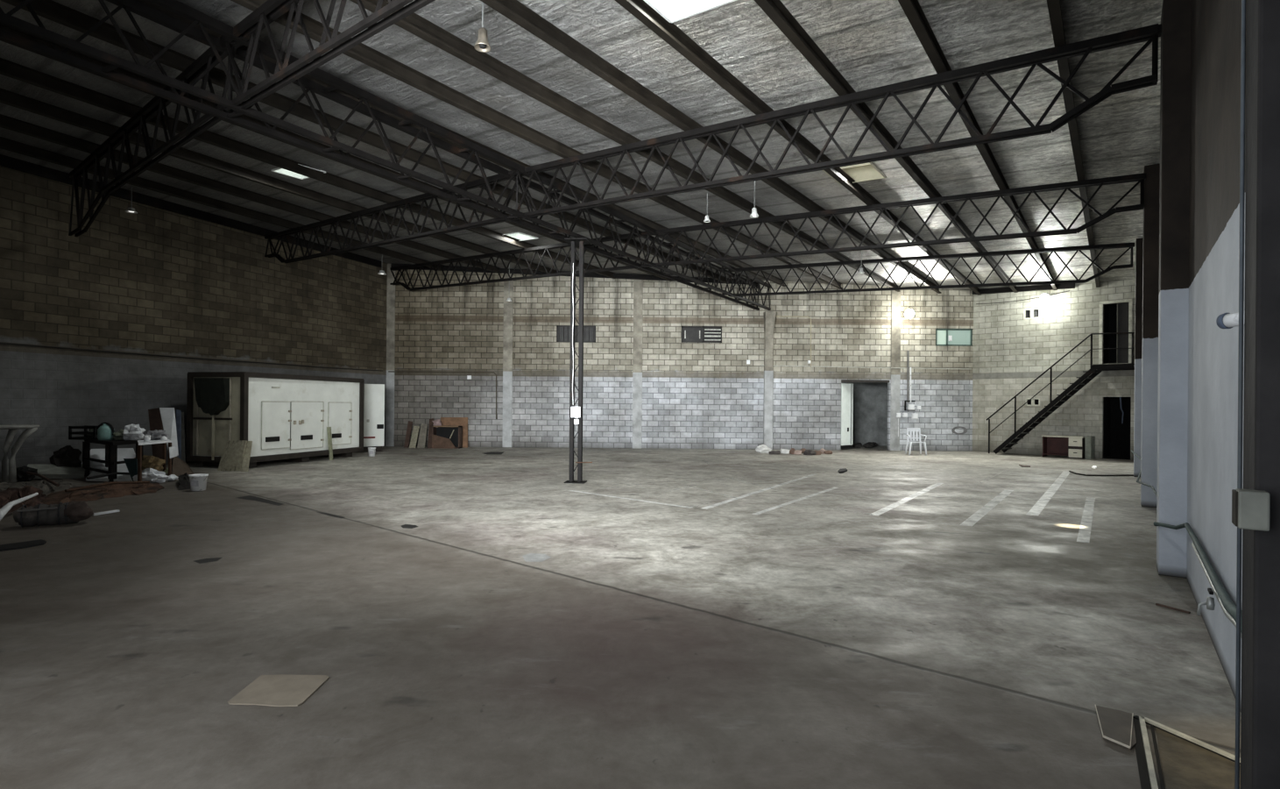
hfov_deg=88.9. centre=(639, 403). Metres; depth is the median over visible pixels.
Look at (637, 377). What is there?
trim
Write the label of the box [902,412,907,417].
box
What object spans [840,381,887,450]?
doorway
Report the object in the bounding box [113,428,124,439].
crumpled bag
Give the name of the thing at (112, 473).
wooden lath
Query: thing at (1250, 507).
junction box
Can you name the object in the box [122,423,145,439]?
crumpled bag
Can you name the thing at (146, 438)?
plastic cup
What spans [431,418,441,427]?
crumpled bag
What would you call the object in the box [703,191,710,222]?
pendant lamp
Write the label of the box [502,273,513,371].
trim
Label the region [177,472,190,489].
tarp
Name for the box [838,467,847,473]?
rag
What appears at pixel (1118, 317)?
door
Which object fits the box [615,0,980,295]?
purlin
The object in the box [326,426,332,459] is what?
wooden plank
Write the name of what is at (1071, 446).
writing desk
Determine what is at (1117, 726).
board
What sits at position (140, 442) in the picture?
table
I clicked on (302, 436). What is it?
vent grille
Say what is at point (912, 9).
purlin
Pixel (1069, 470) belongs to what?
cable
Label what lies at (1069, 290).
wire
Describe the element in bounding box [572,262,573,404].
cable
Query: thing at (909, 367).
conduit
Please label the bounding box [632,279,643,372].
trim
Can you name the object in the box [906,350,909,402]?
conduit
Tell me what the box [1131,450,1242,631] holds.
pipe
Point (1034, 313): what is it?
window
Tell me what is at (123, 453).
board
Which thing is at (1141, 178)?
roof truss
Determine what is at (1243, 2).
conduit
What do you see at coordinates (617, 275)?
wall plate
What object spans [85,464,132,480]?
board
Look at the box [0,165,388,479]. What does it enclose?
wall
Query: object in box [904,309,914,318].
floodlight
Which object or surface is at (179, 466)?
sheet
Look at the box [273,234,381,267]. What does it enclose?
wall plate
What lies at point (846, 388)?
door
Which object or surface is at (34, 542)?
strip
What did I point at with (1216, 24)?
wall
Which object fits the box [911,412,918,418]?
box
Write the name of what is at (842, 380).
trim
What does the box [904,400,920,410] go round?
meter box
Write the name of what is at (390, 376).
trim
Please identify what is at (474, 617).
floor
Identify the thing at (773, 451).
scrap
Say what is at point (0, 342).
cable
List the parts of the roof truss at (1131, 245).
post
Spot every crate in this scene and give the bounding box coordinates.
[68,424,98,439]
[431,424,462,448]
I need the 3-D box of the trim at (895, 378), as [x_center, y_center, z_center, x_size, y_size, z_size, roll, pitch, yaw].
[9.418,0.330,24.095,0.340,2.800,0.050,0,0,0]
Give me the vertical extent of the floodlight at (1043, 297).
0.290 m
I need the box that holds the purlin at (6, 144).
[0,136,445,270]
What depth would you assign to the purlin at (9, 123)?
14.26 m
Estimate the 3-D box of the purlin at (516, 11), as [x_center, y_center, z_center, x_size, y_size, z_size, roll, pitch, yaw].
[3.281,-4.216,13.399,0.099,0.201,26.283,0,0,36]
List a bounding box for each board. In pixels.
[27,464,84,478]
[81,447,135,473]
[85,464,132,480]
[148,407,162,459]
[176,409,181,459]
[403,420,412,447]
[409,425,419,447]
[417,423,427,447]
[427,417,433,448]
[1095,704,1136,749]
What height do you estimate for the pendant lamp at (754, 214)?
0.725 m
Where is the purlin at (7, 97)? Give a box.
[0,87,556,273]
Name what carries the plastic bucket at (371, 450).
on the floor
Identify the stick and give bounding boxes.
[1155,602,1190,613]
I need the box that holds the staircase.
[986,332,1134,453]
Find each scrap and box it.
[166,473,177,480]
[169,445,177,458]
[768,450,780,453]
[779,448,789,452]
[789,447,798,453]
[794,450,801,454]
[803,449,816,454]
[814,450,821,454]
[823,450,832,453]
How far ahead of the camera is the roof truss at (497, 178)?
14.99 m
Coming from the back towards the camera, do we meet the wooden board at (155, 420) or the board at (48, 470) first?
the wooden board at (155, 420)
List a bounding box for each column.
[564,237,592,483]
[1133,237,1143,476]
[1140,162,1159,507]
[1156,0,1191,578]
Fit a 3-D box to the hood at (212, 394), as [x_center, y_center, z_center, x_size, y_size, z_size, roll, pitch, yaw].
[-10.344,-0.169,15.777,0.900,0.899,0.200,0,0,15]
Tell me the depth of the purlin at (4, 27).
10.98 m
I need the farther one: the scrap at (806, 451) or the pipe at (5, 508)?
the scrap at (806, 451)
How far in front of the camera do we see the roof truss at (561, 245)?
19.81 m
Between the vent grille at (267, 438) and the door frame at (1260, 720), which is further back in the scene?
the vent grille at (267, 438)
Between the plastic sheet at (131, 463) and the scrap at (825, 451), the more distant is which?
the scrap at (825, 451)
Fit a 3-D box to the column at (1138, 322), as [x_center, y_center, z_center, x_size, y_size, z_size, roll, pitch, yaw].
[12.069,-1.099,15.720,0.240,5.704,0.400,0,0,36]
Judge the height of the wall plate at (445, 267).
0.375 m
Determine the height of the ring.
0.300 m
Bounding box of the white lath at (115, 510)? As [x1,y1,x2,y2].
[92,509,120,515]
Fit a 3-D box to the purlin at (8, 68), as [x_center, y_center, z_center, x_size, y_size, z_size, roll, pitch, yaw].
[-5.435,-4.667,15.410,0.099,0.333,19.446,0,0,28]
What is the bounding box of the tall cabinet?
[357,383,384,452]
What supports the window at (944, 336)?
in the wall at (696, 395)
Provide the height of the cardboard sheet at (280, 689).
0.007 m
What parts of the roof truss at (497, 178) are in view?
post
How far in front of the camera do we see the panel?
20.93 m
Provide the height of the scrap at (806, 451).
0.182 m
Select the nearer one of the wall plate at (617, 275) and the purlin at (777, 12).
the purlin at (777, 12)
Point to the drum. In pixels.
(104, 430)
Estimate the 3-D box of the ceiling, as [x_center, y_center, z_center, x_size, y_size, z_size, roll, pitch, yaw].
[-0.677,-4.581,16.780,23.536,1.089,28.138,0,0,35]
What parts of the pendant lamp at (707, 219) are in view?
lamp shade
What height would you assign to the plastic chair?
0.895 m
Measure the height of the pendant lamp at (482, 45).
0.603 m
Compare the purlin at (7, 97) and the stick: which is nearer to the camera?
the stick
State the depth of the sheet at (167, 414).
14.75 m
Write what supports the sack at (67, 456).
on the floor
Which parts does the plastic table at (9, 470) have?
leg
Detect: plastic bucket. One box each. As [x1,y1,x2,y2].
[188,473,208,490]
[367,446,375,456]
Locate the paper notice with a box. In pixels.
[570,406,580,417]
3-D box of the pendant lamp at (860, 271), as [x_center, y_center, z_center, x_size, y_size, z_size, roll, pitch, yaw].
[6.103,-3.953,18.000,0.170,0.703,0.170,0,0,0]
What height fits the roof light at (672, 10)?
0.341 m
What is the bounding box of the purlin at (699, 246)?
[135,0,785,286]
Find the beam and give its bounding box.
[972,282,1074,294]
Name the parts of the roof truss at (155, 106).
post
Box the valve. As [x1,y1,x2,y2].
[1196,587,1215,615]
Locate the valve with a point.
(1210, 604)
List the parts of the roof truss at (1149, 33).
post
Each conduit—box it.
[388,370,496,418]
[760,364,971,368]
[775,315,811,367]
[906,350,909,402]
[909,367,911,402]
[1234,0,1245,788]
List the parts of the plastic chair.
leg, leg, backrest, leg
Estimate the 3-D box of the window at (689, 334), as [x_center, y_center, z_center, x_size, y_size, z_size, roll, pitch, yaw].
[2.282,-2.561,24.160,1.500,0.620,0.080,0,0,0]
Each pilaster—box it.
[763,311,776,370]
[763,370,773,449]
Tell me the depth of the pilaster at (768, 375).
23.92 m
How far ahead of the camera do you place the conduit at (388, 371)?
24.03 m
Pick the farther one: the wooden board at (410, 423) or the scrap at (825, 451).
the wooden board at (410, 423)
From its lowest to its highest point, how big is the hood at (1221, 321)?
0.079 m
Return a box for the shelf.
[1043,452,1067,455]
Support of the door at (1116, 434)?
in the wall at (1010, 351)
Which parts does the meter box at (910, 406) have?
frame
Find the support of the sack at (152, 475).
on the floor
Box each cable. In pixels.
[0,342,381,370]
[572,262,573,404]
[1068,470,1133,475]
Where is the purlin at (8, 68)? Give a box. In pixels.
[0,57,615,278]
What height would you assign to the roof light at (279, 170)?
0.344 m
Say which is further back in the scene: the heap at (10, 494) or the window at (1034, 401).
the window at (1034, 401)
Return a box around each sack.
[16,465,37,481]
[49,445,81,466]
[132,467,168,482]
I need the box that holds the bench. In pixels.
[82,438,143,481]
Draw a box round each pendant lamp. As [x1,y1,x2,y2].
[125,186,137,213]
[377,269,386,275]
[473,1,490,52]
[506,263,511,301]
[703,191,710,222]
[749,180,758,217]
[857,250,863,273]
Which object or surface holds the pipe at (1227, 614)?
attached to the pipe at (1227, 603)
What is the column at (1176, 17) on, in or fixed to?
attached to the wall at (1216, 24)
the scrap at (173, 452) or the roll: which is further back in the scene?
the scrap at (173, 452)
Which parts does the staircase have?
baluster post, baluster post, baluster post, rail, baluster post, baluster post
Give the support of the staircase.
on the floor
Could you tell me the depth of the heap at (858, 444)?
25.50 m
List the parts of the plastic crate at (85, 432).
corner post, corner post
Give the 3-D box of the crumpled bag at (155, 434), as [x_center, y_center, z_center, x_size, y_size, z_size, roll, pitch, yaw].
[-9.982,0.639,13.507,0.436,0.209,0.343,0,0,0]
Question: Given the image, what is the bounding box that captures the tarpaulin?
[0,479,86,493]
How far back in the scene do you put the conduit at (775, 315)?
24.04 m
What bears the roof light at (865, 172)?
attached to the ceiling
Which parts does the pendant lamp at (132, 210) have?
lamp shade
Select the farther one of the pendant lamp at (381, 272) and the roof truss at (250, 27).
the pendant lamp at (381, 272)
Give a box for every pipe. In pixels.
[0,492,38,520]
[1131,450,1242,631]
[1191,542,1241,636]
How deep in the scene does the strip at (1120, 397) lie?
20.90 m
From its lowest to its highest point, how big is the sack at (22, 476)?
0.307 m
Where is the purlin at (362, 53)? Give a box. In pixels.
[230,0,843,289]
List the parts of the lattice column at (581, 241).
channel leg, plate, cap plate, channel leg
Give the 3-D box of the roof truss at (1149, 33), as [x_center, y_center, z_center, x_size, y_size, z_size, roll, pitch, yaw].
[1.514,-3.668,9.397,9.372,1.266,0.150,0,0,36]
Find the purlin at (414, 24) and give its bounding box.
[349,0,900,291]
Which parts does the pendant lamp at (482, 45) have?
lamp shade, rod, bulb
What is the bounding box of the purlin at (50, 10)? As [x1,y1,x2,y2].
[0,0,729,283]
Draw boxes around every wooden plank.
[240,440,252,471]
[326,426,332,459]
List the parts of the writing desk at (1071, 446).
panel, panel, drawer, drawer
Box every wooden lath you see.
[25,471,59,486]
[64,480,149,491]
[86,472,129,479]
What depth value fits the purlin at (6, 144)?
15.43 m
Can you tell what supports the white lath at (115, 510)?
on the floor
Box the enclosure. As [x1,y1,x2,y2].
[186,371,364,467]
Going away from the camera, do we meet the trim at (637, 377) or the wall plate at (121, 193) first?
the wall plate at (121, 193)
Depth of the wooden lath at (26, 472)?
12.07 m
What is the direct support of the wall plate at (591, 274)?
attached to the wall at (696, 395)
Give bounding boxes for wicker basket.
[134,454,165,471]
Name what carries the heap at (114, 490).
on the floor
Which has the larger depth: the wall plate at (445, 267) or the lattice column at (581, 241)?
the wall plate at (445, 267)
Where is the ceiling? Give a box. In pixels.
[0,0,1162,289]
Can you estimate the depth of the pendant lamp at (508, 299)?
21.99 m
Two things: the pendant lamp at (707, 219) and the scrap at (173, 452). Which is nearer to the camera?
the scrap at (173, 452)
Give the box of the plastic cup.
[143,435,150,441]
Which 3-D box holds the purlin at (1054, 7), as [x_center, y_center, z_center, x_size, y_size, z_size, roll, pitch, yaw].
[7.176,-3.965,10.664,0.099,0.201,26.456,0,0,36]
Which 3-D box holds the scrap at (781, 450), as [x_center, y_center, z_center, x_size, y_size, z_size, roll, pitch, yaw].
[4.991,1.633,22.393,0.415,0.147,0.537,0,0,0]
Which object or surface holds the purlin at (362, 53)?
attached to the ceiling
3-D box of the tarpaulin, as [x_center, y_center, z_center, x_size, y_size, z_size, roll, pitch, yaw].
[-11.117,1.469,11.771,2.107,0.168,1.422,0,0,-14]
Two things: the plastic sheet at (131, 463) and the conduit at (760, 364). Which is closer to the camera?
the plastic sheet at (131, 463)
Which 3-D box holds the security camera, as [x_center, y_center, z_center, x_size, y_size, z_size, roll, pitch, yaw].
[2.917,-0.396,3.148,0.173,0.096,0.129,0,0,0]
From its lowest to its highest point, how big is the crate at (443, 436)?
0.800 m
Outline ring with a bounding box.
[951,425,967,434]
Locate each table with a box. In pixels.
[0,424,39,482]
[137,438,171,480]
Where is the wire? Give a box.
[975,289,1069,304]
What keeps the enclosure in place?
on the floor
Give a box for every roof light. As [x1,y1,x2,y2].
[271,163,325,179]
[502,232,538,240]
[643,0,737,23]
[821,162,886,184]
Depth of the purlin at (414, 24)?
9.33 m
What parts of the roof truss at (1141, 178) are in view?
post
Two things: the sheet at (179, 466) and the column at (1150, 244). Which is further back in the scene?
the sheet at (179, 466)
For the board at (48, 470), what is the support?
on the floor
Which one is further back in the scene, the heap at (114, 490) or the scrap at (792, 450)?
the scrap at (792, 450)
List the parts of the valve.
spout, lever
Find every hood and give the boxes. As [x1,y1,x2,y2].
[193,377,229,415]
[1216,312,1232,328]
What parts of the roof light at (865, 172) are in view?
panel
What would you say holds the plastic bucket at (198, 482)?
on the floor
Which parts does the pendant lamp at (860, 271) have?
lamp shade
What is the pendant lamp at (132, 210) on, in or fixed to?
hanging from the ceiling
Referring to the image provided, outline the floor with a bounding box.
[0,445,1241,788]
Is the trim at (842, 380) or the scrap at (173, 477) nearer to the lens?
the scrap at (173, 477)
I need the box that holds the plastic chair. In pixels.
[905,427,926,454]
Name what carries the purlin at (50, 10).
attached to the ceiling
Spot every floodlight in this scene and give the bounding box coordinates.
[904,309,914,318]
[1039,293,1049,301]
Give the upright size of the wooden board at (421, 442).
0.876 m
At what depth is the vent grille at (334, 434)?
18.64 m
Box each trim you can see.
[385,369,394,445]
[386,263,395,370]
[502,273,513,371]
[502,371,512,446]
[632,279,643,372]
[632,372,642,448]
[841,379,889,382]
[890,374,900,450]
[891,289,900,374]
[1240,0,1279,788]
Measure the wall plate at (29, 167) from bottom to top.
0.253 m
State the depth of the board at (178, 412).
15.33 m
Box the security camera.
[1216,310,1244,328]
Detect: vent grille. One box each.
[265,436,279,441]
[300,434,312,439]
[332,432,341,438]
[376,424,383,428]
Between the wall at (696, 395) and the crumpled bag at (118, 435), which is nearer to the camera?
the crumpled bag at (118, 435)
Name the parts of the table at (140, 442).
leg, leg, leg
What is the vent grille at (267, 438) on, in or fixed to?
attached to the enclosure
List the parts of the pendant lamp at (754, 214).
lamp shade, rod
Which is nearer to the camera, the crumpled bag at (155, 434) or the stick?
the stick
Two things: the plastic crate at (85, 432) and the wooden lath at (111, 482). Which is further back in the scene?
the plastic crate at (85, 432)
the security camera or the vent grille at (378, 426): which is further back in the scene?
the vent grille at (378, 426)
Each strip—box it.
[0,538,46,551]
[1119,396,1123,423]
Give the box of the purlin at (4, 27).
[0,22,671,281]
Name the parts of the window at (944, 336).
pane, pane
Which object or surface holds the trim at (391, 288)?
attached to the wall at (696, 395)
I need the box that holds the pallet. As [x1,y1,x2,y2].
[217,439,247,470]
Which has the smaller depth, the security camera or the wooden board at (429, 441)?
the security camera
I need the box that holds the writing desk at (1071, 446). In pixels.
[1041,434,1085,459]
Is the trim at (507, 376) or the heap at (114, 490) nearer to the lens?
the heap at (114, 490)
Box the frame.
[1132,714,1240,788]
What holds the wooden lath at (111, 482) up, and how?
on the heap at (114, 490)
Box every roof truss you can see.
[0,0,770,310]
[68,35,237,236]
[224,0,434,113]
[264,169,519,263]
[389,231,650,289]
[515,23,1161,219]
[646,172,1145,267]
[728,241,1134,296]
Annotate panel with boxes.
[1084,435,1094,459]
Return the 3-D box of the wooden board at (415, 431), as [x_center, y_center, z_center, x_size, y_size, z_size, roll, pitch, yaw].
[-8.166,1.208,23.622,0.228,0.782,0.618,0,0,-4]
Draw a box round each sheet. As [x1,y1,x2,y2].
[123,458,137,480]
[159,407,178,455]
[171,455,194,476]
[227,673,329,706]
[440,417,467,447]
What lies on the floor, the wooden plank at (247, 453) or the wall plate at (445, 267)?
the wooden plank at (247, 453)
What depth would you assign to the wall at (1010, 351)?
22.51 m
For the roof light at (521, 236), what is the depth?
18.99 m
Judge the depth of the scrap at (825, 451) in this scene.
22.02 m
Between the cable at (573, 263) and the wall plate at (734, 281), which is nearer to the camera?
the cable at (573, 263)
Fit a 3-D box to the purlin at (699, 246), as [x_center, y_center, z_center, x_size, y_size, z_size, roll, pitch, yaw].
[-0.885,-4.432,14.376,0.099,0.260,22.972,0,0,33]
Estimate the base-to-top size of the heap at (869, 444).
0.225 m
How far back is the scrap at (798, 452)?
21.71 m
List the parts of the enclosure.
corner post, rail, rail, panel, corner post, door, rail, rail, door, corner post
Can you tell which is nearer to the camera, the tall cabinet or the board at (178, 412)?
the board at (178, 412)
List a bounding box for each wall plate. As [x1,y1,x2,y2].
[0,154,72,184]
[110,187,276,236]
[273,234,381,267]
[390,262,547,275]
[584,272,608,277]
[613,273,665,280]
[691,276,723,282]
[727,278,749,284]
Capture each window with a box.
[556,325,595,342]
[681,325,721,342]
[935,328,972,346]
[1023,307,1039,319]
[1025,397,1039,405]
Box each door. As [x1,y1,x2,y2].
[841,382,853,448]
[1098,298,1132,363]
[1103,396,1131,459]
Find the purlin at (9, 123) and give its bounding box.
[0,113,502,273]
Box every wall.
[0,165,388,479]
[394,268,973,451]
[972,278,1135,459]
[1186,0,1246,712]
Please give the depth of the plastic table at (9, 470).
12.60 m
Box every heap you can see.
[0,485,46,512]
[40,480,164,504]
[852,442,862,447]
[862,441,874,447]
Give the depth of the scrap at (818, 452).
21.64 m
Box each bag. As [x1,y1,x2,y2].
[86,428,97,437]
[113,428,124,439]
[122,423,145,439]
[144,429,169,439]
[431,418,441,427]
[755,444,771,452]
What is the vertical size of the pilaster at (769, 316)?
2.150 m
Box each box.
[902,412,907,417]
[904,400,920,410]
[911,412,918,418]
[1231,487,1270,530]
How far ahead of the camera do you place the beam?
22.67 m
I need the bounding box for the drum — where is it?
[95,422,114,439]
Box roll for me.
[12,500,93,527]
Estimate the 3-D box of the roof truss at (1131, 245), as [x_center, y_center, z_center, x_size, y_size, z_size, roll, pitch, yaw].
[7.266,-3.644,18.217,10.451,1.315,0.150,0,0,33]
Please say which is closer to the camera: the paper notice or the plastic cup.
the plastic cup
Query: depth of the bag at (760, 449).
22.34 m
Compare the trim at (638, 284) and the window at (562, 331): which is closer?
the trim at (638, 284)
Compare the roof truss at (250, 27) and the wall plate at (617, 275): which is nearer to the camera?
the roof truss at (250, 27)

